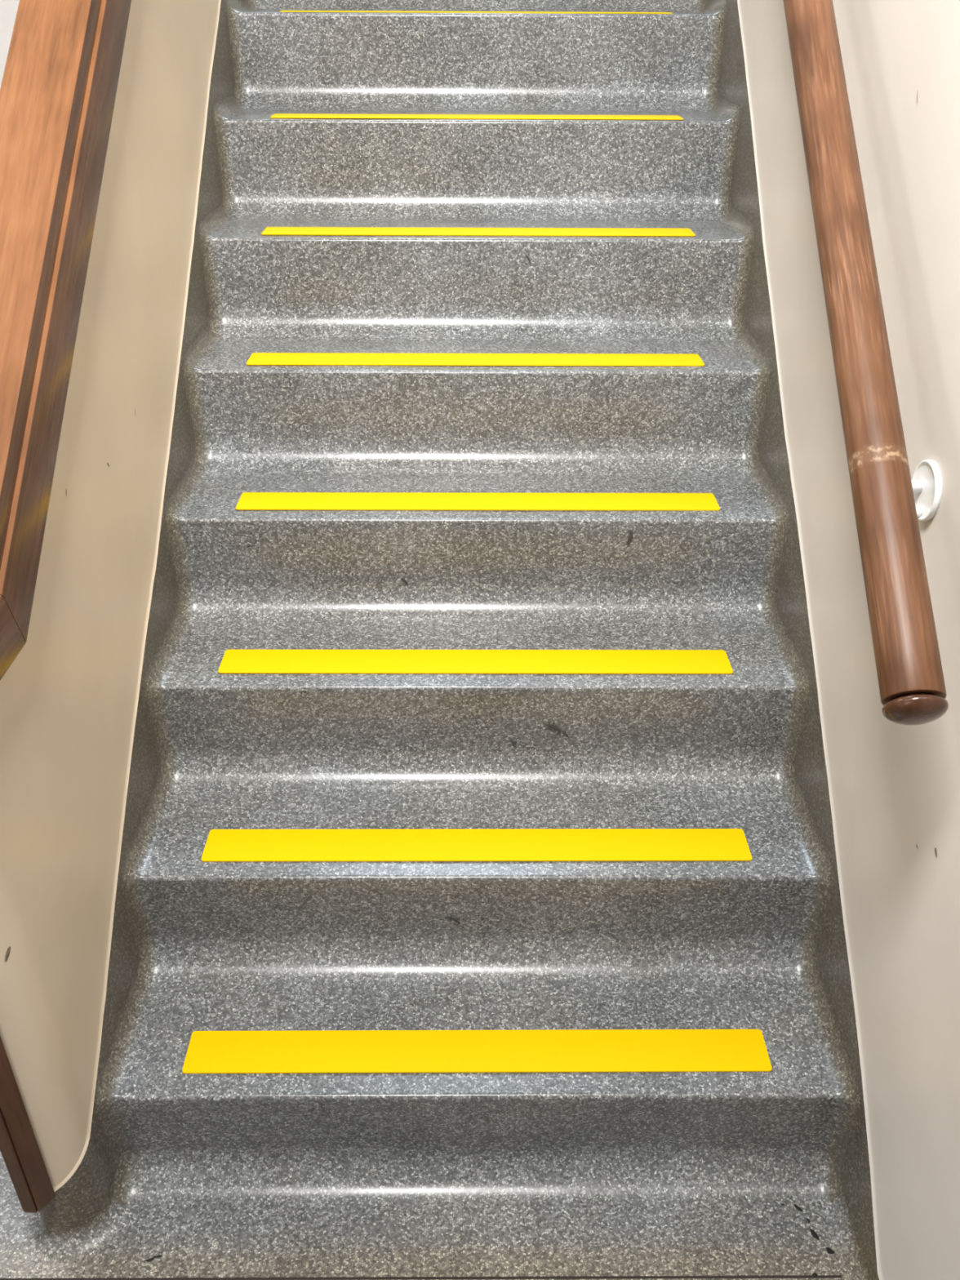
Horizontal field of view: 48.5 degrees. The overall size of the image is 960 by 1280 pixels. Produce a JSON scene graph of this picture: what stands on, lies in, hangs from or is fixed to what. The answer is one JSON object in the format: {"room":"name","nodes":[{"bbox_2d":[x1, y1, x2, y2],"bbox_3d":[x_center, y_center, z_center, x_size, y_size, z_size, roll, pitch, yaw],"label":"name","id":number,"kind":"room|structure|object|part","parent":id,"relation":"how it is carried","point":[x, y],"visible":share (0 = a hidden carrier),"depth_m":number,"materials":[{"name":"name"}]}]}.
{"room":"indoor stairwell","nodes":[
{"label":"indoor stairwell","id":0,"kind":"room"},
{"bbox_2d":[0,0,19,88],"bbox_3d":[-0.909,-2.691,3.915,3.020,3.400,0.001,0,31,0],"label":"wall","id":1,"kind":"structure","parent":0,"point":[8,8],"depth_m":4.11,"materials":[{"name":"white paint"}]},
{"bbox_2d":[0,0,221,1191],"bbox_3d":[-0.550,-1.765,2.087,0.082,3.507,3.790,0,31,0],"label":"wall","id":2,"kind":"structure","parent":0,"point":[69,697],"depth_m":1.41,"materials":[{"name":"beige paint"}]},
{"bbox_2d":[0,1035,55,1213],"bbox_3d":[-0.566,0.412,1.179,0.036,0.741,0.022,0,31,0],"label":"end post","id":3,"kind":"object","parent":2,"relation":"attached to","point":[20,1150],"visible":1,"depth_m":1.30,"materials":[{"name":"brown wood"}]},
{"bbox_2d":[0,0,131,679],"bbox_3d":[-0.541,-2.097,1.857,0.104,2.844,3.819,0,31,0],"label":"handrail","id":4,"kind":"object","parent":2,"relation":"on","point":[59,86],"visible":1,"depth_m":1.24,"materials":[{"name":"brown wood"}]},
{"bbox_3d":[-0.536,0.013,1.024,0.104,0.100,0.204,0,31,0],"label":"level rail","id":5,"kind":"part","parent":4,"relation":"part of","materials":[{"name":"brown wood"}]},
{"bbox_2d":[0,1064,842,1279],"bbox_3d":[-0.956,0.383,2.125,2.903,0.001,6.250,0,31,0],"label":"floor","id":6,"kind":"structure","parent":0,"point":[628,1240],"depth_m":1.43,"materials":[{"name":"stone"}]},
{"bbox_2d":[0,1275,841,1279],"bbox_3d":[-0.951,0.834,1.385,2.903,0.001,0.006,0,31,0],"label":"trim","id":7,"kind":"structure","parent":6,"relation":"on","point":[793,1276],"depth_m":1.39,"materials":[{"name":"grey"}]},
{"bbox_2d":[26,0,879,1279],"bbox_3d":[-0.055,-0.894,1.268,1.115,3.121,6.100,0,31,0],"label":"staircase","id":8,"kind":"structure","parent":6,"relation":"on","point":[759,943],"depth_m":1.75,"materials":[{"name":"grey stone"}]},
{"bbox_3d":[-0.551,0.303,2.098,0.136,0.169,1.716,0,31,0],"label":"skirting","id":9,"kind":"part","parent":8,"relation":"part of","materials":[{"name":"stone"}]},
{"bbox_2d":[217,649,733,674],"bbox_3d":[-0.006,0.034,1.693,0.806,0.002,0.069,0,31,0],"label":"strip","id":10,"kind":"object","parent":8,"relation":"on","point":[233,661],"visible":1,"depth_m":1.69,"materials":[{"name":"yellow plastic"}]},
{"bbox_2d":[246,352,704,366],"bbox_3d":[-0.008,-0.500,1.899,0.806,0.002,0.069,0,31,0],"label":"strip","id":11,"kind":"object","parent":8,"relation":"on","point":[255,358],"visible":1,"depth_m":1.90,"materials":[{"name":"yellow plastic"}]},
{"bbox_2d":[280,10,672,13],"bbox_3d":[-0.007,-1.303,2.209,0.806,0.002,0.068,0,31,0],"label":"strip","id":12,"kind":"object","parent":8,"relation":"on","point":[280,11],"visible":1,"depth_m":2.18,"materials":[{"name":"yellow plastic"}]},
{"bbox_2d":[201,828,751,862],"bbox_3d":[-0.004,0.305,1.584,0.806,0.002,0.069,0,31,0],"label":"strip","id":13,"kind":"object","parent":8,"relation":"on","point":[493,844],"visible":1,"depth_m":1.58,"materials":[{"name":"yellow plastic"}]},
{"bbox_2d":[270,113,683,119],"bbox_3d":[-0.006,-1.034,2.103,0.806,0.002,0.069,0,31,0],"label":"strip","id":14,"kind":"object","parent":8,"relation":"on","point":[276,115],"visible":1,"depth_m":2.09,"materials":[{"name":"yellow plastic"}]},
{"bbox_2d":[182,1029,772,1073],"bbox_3d":[-0.003,0.572,1.482,0.806,0.002,0.068,0,31,0],"label":"strip","id":15,"kind":"object","parent":8,"relation":"on","point":[553,1051],"visible":1,"depth_m":1.48,"materials":[{"name":"yellow plastic"}]},
{"bbox_2d":[235,492,719,511],"bbox_3d":[-0.003,-0.234,1.797,0.806,0.002,0.069,0,31,0],"label":"strip","id":16,"kind":"object","parent":8,"relation":"on","point":[247,500],"visible":1,"depth_m":1.79,"materials":[{"name":"yellow plastic"}]},
{"bbox_2d":[261,226,695,235],"bbox_3d":[-0.003,-0.768,2.003,0.806,0.002,0.069,0,31,0],"label":"strip","id":17,"kind":"object","parent":8,"relation":"on","point":[268,230],"visible":1,"depth_m":2.00,"materials":[{"name":"yellow plastic"}]},
{"bbox_2d":[737,0,959,1279],"bbox_3d":[0.565,-1.048,1.179,0.123,3.358,6.100,0,31,0],"label":"wall","id":18,"kind":"structure","parent":0,"point":[894,788],"depth_m":1.30,"materials":[{"name":"beige paint"}]},
{"bbox_2d":[782,0,948,724],"bbox_3d":[0.462,-1.255,1.568,0.113,1.749,2.336,1,31,0],"label":"handrail","id":19,"kind":"object","parent":18,"relation":"attached to","point":[888,504],"visible":1,"depth_m":1.15,"materials":[{"name":"brown wood"}]},
{"bbox_3d":[0.420,0.067,1.028,0.060,0.060,0.025,1,68,0],"label":"knob","id":20,"kind":"part","parent":19,"relation":"part of","materials":[{"name":"brown wood"}]},
{"bbox_3d":[0.460,-0.202,1.194,0.084,0.078,0.015,0,31,0],"label":"bracket arm","id":21,"kind":"part","parent":19,"relation":"part of","materials":[{"name":"white metal"}]}
]}

